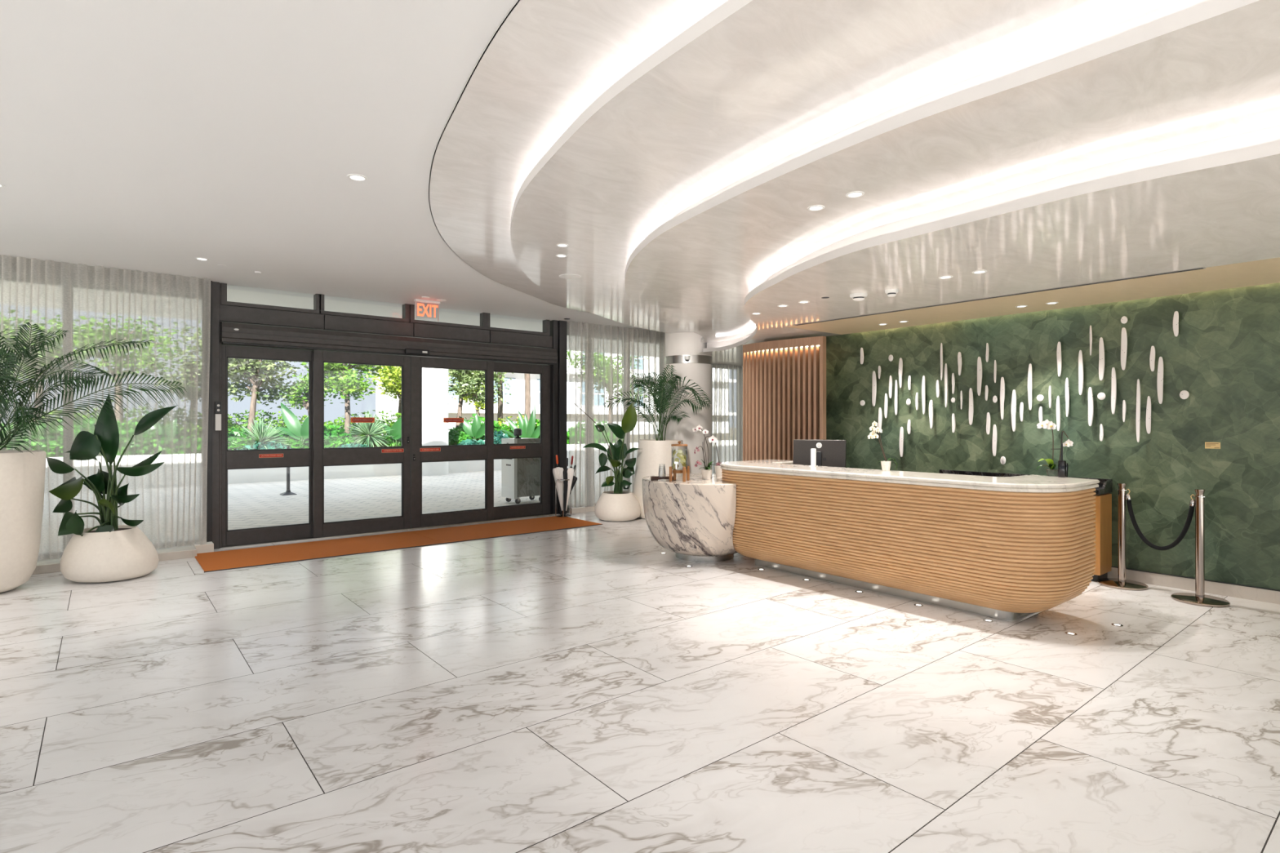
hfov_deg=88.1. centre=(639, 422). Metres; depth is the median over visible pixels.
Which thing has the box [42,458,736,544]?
ground
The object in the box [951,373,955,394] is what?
wall sculpture
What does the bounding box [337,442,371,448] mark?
bush
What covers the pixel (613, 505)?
planter
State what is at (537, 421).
bush
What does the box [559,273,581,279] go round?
ceiling speaker
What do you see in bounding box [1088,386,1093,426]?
wall sculpture
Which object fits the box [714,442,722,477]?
potted orchid
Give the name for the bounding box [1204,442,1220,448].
wall plaque
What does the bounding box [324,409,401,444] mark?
bush
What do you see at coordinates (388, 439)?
bush
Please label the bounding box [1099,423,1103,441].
wall sculpture
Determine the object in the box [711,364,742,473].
sheer curtain
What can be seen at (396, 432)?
leaf plant
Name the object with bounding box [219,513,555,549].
trim
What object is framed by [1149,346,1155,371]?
wall sculpture
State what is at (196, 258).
recessed light
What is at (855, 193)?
recessed light
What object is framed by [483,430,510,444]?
bush
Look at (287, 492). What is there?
barrier post
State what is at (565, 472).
umbrella
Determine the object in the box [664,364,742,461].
window
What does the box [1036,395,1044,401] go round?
wall sculpture
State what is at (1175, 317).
wall sculpture
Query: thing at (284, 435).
bush
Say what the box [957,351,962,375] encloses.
wall sculpture
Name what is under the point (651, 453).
planter
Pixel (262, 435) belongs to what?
yucca
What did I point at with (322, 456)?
door
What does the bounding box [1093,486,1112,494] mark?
countertop
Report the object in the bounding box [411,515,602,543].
door mat
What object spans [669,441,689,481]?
dispenser
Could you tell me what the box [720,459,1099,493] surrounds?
countertop
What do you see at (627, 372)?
sheer curtain
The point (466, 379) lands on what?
tree
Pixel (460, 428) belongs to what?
bush
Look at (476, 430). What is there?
leaf plant
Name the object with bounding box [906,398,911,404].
wall sculpture
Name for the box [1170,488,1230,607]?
stanchion
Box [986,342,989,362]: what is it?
wall sculpture
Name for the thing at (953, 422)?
wall sculpture
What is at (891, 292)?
smoke detector
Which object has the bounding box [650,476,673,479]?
wooden tray
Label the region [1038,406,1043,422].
wall sculpture
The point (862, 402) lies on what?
wall sculpture
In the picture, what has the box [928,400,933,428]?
wall sculpture
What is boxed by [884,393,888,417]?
wall sculpture
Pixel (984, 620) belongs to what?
floor light
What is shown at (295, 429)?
leaf plant
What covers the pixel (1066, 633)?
floor light
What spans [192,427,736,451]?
ground
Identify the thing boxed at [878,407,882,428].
wall sculpture
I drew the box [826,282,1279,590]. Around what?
wall
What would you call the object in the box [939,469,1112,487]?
countertop
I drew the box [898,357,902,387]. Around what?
wall sculpture
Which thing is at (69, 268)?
sheer curtain
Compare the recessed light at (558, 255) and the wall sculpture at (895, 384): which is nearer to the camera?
the recessed light at (558, 255)
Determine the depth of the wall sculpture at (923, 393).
7.78 m
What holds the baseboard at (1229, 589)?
attached to the wall at (1225, 351)
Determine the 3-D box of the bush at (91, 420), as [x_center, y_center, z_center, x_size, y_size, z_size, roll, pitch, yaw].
[-13.402,0.448,16.041,2.735,1.198,1.586,0,0,-39]
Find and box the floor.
[0,511,1279,852]
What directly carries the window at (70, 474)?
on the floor
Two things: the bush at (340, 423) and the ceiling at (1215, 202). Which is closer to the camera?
the ceiling at (1215, 202)
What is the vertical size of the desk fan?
0.190 m
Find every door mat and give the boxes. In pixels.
[195,531,443,573]
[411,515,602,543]
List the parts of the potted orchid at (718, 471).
pot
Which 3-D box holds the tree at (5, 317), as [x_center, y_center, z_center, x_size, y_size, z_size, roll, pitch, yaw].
[-15.958,-0.930,17.205,2.710,3.878,3.850,0,0,-6]
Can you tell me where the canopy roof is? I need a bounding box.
[0,280,658,357]
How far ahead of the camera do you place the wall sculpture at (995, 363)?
7.15 m
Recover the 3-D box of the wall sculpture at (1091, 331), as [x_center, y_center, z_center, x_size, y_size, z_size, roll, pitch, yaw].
[4.420,-0.797,6.477,0.058,0.297,0.021,0,0,-39]
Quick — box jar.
[671,445,687,470]
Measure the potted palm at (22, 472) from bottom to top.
2.510 m
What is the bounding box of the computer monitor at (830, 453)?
[792,439,846,467]
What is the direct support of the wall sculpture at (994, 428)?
attached to the wall at (1225, 351)
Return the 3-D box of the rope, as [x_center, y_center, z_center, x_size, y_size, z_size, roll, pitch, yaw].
[4.555,0.867,5.804,0.038,0.517,0.535,0,0,-26]
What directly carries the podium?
on the path
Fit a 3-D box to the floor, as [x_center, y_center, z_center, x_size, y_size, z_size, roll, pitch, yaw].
[1.389,1.600,2.495,17.700,0.200,16.530,0,0,-39]
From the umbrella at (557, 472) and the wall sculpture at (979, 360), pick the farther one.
the umbrella at (557, 472)
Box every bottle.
[1057,443,1066,477]
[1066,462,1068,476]
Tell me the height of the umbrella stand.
0.596 m
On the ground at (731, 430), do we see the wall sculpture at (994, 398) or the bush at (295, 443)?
the bush at (295, 443)
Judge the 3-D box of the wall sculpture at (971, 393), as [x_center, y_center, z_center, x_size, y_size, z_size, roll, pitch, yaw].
[3.697,-0.172,7.370,0.058,0.415,0.050,0,0,-39]
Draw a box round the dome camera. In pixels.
[684,355,689,361]
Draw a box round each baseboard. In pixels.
[31,543,196,574]
[566,505,595,513]
[1107,566,1279,604]
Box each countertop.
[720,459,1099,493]
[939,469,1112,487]
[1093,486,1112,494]
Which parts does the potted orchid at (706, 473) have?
flower, flower stem, flower stem, pot, flower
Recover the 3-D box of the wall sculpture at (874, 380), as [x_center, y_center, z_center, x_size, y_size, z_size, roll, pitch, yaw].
[2.948,-0.417,8.295,0.058,0.445,0.057,0,0,-39]
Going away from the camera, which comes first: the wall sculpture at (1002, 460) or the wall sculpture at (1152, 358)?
the wall sculpture at (1152, 358)
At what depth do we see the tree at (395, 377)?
25.78 m
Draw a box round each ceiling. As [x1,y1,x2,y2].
[0,0,663,333]
[428,0,728,313]
[510,0,1179,333]
[624,0,1279,342]
[699,124,1279,366]
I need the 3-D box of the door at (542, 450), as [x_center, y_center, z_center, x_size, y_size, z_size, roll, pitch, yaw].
[-1.895,0.281,10.478,1.080,2.413,0.058,0,0,-39]
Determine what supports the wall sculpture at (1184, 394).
attached to the wall at (1225, 351)
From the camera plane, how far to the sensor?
9.16 m
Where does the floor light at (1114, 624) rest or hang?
on the floor
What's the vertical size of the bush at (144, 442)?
1.096 m
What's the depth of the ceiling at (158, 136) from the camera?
3.85 m
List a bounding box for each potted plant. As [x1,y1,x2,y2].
[45,393,177,582]
[573,402,640,521]
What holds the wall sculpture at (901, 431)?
attached to the wall at (1225, 351)
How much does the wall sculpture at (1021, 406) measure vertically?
0.205 m
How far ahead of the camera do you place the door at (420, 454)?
9.59 m
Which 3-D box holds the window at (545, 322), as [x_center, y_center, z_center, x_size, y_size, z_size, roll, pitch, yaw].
[-1.933,-1.528,10.421,1.110,0.255,0.130,0,0,-39]
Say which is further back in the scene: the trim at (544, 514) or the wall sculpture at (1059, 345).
the trim at (544, 514)
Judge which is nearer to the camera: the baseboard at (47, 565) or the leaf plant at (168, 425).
the baseboard at (47, 565)
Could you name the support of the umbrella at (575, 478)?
in the umbrella stand
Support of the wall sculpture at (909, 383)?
attached to the wall at (1225, 351)
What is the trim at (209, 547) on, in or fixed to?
on the floor
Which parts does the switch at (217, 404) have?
instruction plate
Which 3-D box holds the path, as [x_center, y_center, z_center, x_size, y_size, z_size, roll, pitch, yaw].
[-2.504,1.553,11.039,50.000,0.094,1.490,0,0,-39]
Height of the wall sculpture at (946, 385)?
0.508 m
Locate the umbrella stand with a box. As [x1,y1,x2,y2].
[555,479,571,517]
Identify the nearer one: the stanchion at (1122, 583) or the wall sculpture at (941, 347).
the stanchion at (1122, 583)
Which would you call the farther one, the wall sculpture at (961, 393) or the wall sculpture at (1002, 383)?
the wall sculpture at (961, 393)
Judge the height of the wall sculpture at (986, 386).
0.170 m
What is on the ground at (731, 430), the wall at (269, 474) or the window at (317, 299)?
the wall at (269, 474)
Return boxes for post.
[205,280,222,549]
[280,446,297,495]
[810,448,817,466]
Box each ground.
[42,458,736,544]
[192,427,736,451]
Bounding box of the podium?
[501,437,540,503]
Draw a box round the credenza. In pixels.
[939,469,1112,582]
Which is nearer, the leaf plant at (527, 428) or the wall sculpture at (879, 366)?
the wall sculpture at (879, 366)
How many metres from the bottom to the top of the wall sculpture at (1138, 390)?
0.595 m
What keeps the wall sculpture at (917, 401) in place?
attached to the wall at (1225, 351)
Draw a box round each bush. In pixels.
[1,420,62,457]
[11,400,244,440]
[15,417,154,457]
[97,420,199,456]
[186,409,327,438]
[196,425,266,453]
[235,440,293,449]
[255,426,289,442]
[281,435,327,448]
[307,424,355,448]
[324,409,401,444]
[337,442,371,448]
[371,432,401,447]
[448,426,472,444]
[451,413,504,440]
[457,439,484,444]
[479,415,537,439]
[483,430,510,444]
[495,420,519,438]
[533,418,568,444]
[566,418,618,444]
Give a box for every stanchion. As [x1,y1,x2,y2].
[1097,483,1148,591]
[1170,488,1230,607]
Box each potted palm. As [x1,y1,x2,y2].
[0,322,186,592]
[604,364,711,518]
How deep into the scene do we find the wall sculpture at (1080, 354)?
6.53 m
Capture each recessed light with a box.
[195,257,208,260]
[346,173,367,181]
[555,253,567,257]
[556,243,568,247]
[807,204,824,210]
[845,191,864,197]
[938,275,952,279]
[972,270,986,273]
[1015,305,1027,307]
[1045,302,1058,304]
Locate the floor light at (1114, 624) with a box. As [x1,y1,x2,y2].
[1111,623,1123,626]
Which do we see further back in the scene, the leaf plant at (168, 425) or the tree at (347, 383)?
the tree at (347, 383)
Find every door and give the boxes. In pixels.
[222,344,312,546]
[312,350,410,537]
[410,355,493,528]
[493,361,550,519]
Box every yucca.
[229,417,290,449]
[343,410,393,447]
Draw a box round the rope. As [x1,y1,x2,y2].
[1125,488,1195,550]
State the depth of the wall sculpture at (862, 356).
8.41 m
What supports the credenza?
on the floor
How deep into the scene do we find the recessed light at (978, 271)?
5.02 m
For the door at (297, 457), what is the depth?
8.20 m
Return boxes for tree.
[0,309,99,429]
[17,310,195,422]
[152,346,235,453]
[158,320,308,434]
[277,374,332,414]
[294,361,394,433]
[362,365,449,418]
[448,368,513,427]
[453,382,497,416]
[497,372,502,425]
[524,350,577,422]
[566,352,650,422]
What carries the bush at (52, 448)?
on the ground at (731, 430)
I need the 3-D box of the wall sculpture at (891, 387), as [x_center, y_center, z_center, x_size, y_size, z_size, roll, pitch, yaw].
[3.087,-0.430,8.125,0.058,0.281,0.042,0,0,-39]
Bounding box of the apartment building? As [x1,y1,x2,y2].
[375,350,736,435]
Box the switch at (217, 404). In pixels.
[214,401,221,430]
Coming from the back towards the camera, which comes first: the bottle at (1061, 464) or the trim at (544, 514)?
the trim at (544, 514)
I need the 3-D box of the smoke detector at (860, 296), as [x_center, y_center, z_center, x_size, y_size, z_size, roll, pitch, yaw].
[1.950,-1.111,5.902,0.150,0.057,0.150,0,0,-39]
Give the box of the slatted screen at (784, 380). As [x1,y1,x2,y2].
[742,336,826,461]
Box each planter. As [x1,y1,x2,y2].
[0,449,46,592]
[60,524,159,582]
[594,490,640,521]
[632,439,686,518]
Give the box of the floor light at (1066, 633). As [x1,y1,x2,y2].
[1065,631,1076,635]
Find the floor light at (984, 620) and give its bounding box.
[982,618,993,622]
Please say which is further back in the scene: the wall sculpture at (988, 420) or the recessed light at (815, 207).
the wall sculpture at (988, 420)
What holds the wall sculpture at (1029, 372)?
attached to the wall at (1225, 351)
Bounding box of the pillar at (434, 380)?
[422,367,448,475]
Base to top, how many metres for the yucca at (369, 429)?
1.436 m
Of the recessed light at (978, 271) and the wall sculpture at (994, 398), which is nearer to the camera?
the recessed light at (978, 271)
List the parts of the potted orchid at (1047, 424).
flower, flower, flower, pot, flower stem, flower stem, flower, flower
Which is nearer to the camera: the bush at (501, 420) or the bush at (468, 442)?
the bush at (468, 442)
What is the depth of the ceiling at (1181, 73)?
3.13 m
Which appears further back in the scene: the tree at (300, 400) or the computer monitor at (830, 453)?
the tree at (300, 400)
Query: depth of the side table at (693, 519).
6.82 m
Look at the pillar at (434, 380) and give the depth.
18.75 m
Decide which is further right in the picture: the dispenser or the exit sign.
the dispenser
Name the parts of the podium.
panel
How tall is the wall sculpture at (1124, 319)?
0.071 m
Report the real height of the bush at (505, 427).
1.121 m
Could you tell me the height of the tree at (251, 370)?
5.057 m
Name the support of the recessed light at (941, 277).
in the ceiling at (1215, 202)
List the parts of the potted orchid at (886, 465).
flower, flower, flower stem, flower stem, pot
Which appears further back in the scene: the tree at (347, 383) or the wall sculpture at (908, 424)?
the tree at (347, 383)
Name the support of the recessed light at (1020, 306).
in the ceiling at (1215, 202)
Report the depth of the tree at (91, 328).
17.42 m
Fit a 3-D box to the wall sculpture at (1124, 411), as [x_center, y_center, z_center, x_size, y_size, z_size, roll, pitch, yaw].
[4.592,-0.103,6.266,0.058,0.211,0.027,0,0,-39]
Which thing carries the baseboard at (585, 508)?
on the floor
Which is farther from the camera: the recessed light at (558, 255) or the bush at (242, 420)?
the bush at (242, 420)
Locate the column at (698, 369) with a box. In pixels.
[664,332,712,473]
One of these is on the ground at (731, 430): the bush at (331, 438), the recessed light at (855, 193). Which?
the bush at (331, 438)
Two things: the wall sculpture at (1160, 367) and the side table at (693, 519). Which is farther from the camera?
the side table at (693, 519)
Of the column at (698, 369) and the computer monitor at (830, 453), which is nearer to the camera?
the computer monitor at (830, 453)
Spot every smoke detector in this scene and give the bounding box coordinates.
[849,292,867,301]
[884,288,898,297]
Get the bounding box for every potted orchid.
[692,424,716,479]
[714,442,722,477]
[867,421,897,471]
[1035,419,1073,476]
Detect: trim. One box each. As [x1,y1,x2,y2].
[194,541,213,553]
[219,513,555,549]
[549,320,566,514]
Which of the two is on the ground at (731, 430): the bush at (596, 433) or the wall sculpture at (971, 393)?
the bush at (596, 433)
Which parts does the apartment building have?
pane, pane, pane, pane, pane, pane, pane, pane, pane, pane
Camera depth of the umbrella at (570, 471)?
10.36 m
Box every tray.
[555,514,570,517]
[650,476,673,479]
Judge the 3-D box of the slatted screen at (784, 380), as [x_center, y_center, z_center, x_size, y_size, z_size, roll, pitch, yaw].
[1.910,0.200,8.958,0.174,2.600,1.321,0,0,-41]
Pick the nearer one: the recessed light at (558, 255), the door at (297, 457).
the recessed light at (558, 255)
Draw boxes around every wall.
[44,440,736,493]
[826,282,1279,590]
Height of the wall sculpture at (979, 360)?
0.432 m
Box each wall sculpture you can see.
[860,347,864,364]
[860,400,865,405]
[871,370,876,406]
[878,365,881,378]
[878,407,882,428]
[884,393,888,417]
[888,354,893,361]
[888,375,893,398]
[894,379,898,415]
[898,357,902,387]
[899,426,903,457]
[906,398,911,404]
[906,419,911,434]
[907,375,911,390]
[915,392,919,409]
[921,375,925,414]
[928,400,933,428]
[936,379,940,397]
[940,342,943,380]
[944,363,948,407]
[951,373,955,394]
[951,413,955,432]
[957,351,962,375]
[960,390,964,409]
[968,387,973,425]
[977,356,982,395]
[985,385,989,400]
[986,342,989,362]
[986,412,991,434]
[991,424,996,456]
[992,395,997,402]
[993,360,997,382]
[1000,377,1004,419]
[1000,456,1005,464]
[1010,389,1016,431]
[1019,402,1023,422]
[1027,363,1032,409]
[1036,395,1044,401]
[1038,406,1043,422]
[1048,385,1052,408]
[1056,341,1062,376]
[1056,395,1060,431]
[1065,377,1069,417]
[1078,350,1083,395]
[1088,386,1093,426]
[1089,325,1093,355]
[1097,392,1105,399]
[1098,337,1104,380]
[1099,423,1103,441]
[1111,367,1116,414]
[1120,315,1127,324]
[1120,327,1127,370]
[1122,400,1126,422]
[1136,378,1140,442]
[1146,395,1151,433]
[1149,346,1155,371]
[1156,356,1163,404]
[1173,311,1178,336]
[1179,390,1189,399]
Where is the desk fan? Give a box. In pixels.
[513,428,521,438]
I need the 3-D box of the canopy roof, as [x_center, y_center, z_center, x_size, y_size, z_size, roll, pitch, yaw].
[-0.430,-2.025,14.834,42.000,0.450,4.400,0,0,-39]
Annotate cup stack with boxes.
[657,463,666,477]
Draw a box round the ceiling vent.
[795,266,1205,325]
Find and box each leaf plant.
[146,413,190,453]
[273,402,308,448]
[382,417,401,446]
[454,413,484,439]
[500,404,540,438]
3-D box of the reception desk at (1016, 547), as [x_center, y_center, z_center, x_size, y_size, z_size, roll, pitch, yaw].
[2.143,0.970,6.140,1.130,1.060,3.416,0,0,-37]
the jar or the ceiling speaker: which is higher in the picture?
the ceiling speaker
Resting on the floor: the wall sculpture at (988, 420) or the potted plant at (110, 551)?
the potted plant at (110, 551)
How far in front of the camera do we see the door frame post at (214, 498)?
7.80 m
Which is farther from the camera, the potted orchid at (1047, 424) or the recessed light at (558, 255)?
the recessed light at (558, 255)
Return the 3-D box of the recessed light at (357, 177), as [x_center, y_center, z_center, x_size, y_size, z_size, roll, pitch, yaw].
[-1.911,-1.652,4.474,0.130,0.006,0.130,0,0,-39]
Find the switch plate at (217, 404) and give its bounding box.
[214,401,221,413]
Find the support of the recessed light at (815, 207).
in the ceiling at (1181, 73)
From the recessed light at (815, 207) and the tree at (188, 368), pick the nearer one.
the recessed light at (815, 207)
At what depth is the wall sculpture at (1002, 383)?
7.10 m
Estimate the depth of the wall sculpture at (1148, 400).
6.10 m
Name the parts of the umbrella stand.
upright rod, upright rod, upright rod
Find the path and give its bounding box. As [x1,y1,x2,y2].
[38,497,599,553]
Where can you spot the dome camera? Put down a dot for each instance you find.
(686, 358)
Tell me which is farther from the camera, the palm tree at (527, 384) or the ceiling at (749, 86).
the palm tree at (527, 384)
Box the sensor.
[404,348,429,355]
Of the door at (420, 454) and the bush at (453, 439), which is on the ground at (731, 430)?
the bush at (453, 439)
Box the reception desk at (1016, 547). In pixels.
[720,459,1099,620]
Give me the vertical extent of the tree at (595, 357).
4.788 m
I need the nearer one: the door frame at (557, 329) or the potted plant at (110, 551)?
the potted plant at (110, 551)
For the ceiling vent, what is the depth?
5.84 m
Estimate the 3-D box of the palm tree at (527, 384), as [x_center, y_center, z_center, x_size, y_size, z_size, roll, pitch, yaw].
[-4.403,-1.317,25.522,4.047,4.740,4.040,0,0,-39]
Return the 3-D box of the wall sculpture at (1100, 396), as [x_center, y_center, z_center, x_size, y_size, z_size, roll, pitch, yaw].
[4.476,-0.250,6.408,0.058,0.072,0.066,0,0,-39]
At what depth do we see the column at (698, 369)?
10.94 m
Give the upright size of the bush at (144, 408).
1.708 m
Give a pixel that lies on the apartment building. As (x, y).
(516, 400)
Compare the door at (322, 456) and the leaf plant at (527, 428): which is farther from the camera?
the leaf plant at (527, 428)
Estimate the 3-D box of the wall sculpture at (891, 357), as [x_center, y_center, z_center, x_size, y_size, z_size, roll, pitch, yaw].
[3.090,-0.785,8.120,0.058,0.082,0.058,0,0,-39]
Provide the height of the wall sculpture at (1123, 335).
0.406 m
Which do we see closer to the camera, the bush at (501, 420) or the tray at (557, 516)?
the tray at (557, 516)
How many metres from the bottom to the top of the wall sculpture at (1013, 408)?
0.447 m
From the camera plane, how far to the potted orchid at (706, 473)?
7.28 m
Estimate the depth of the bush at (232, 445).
17.33 m
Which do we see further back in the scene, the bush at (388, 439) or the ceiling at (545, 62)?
the bush at (388, 439)
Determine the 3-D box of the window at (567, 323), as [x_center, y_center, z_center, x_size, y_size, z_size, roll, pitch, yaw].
[-0.438,-0.087,11.650,2.220,3.135,0.100,0,0,-39]
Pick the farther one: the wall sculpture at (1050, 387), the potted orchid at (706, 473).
the potted orchid at (706, 473)
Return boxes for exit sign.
[413,298,439,320]
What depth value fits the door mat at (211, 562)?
7.61 m
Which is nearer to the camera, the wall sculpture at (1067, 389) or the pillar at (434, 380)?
the wall sculpture at (1067, 389)
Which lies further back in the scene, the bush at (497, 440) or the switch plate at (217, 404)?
the bush at (497, 440)
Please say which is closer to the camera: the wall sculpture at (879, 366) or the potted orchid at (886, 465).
the potted orchid at (886, 465)
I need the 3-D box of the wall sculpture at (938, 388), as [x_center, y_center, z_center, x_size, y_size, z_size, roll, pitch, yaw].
[3.459,-0.386,7.664,0.058,0.205,0.041,0,0,-39]
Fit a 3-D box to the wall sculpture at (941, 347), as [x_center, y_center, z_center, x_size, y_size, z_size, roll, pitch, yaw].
[3.487,-0.696,7.630,0.058,0.434,0.027,0,0,-39]
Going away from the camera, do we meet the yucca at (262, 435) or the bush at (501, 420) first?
the yucca at (262, 435)
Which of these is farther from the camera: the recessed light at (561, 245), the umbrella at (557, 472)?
the umbrella at (557, 472)
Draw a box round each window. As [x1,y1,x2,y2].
[0,259,205,558]
[221,283,320,314]
[319,293,409,322]
[409,304,487,329]
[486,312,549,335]
[566,322,663,507]
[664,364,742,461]
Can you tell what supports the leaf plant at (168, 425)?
on the ground at (731, 430)
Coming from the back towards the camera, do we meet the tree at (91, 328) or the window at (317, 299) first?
the tree at (91, 328)
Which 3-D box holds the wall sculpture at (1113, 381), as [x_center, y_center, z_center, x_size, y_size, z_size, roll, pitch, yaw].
[4.539,-0.298,6.331,0.058,0.452,0.042,0,0,-39]
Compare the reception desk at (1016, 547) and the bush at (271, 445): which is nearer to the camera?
the reception desk at (1016, 547)
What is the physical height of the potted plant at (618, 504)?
1.797 m
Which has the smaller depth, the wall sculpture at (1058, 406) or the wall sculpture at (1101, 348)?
the wall sculpture at (1101, 348)
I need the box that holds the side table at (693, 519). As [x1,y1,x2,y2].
[642,473,737,562]
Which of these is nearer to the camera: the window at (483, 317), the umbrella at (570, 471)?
the window at (483, 317)
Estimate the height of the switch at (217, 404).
0.327 m
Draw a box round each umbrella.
[552,454,563,515]
[560,465,577,515]
[563,457,568,515]
[565,455,573,514]
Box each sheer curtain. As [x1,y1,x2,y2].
[0,254,210,560]
[568,320,665,507]
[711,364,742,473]
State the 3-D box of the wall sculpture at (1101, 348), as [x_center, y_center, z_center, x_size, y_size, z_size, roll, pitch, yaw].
[4.477,-0.610,6.407,0.058,0.420,0.048,0,0,-39]
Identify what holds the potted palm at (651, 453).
on the floor
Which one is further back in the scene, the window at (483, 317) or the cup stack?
the window at (483, 317)
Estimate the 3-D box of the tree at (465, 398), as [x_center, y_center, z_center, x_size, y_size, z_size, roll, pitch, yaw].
[-7.429,-0.511,29.477,2.144,3.022,1.994,0,0,2]
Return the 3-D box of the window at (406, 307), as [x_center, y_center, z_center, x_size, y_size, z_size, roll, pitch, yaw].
[-3.728,-1.528,8.967,1.170,0.255,0.130,0,0,-39]
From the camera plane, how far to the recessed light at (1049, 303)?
6.33 m

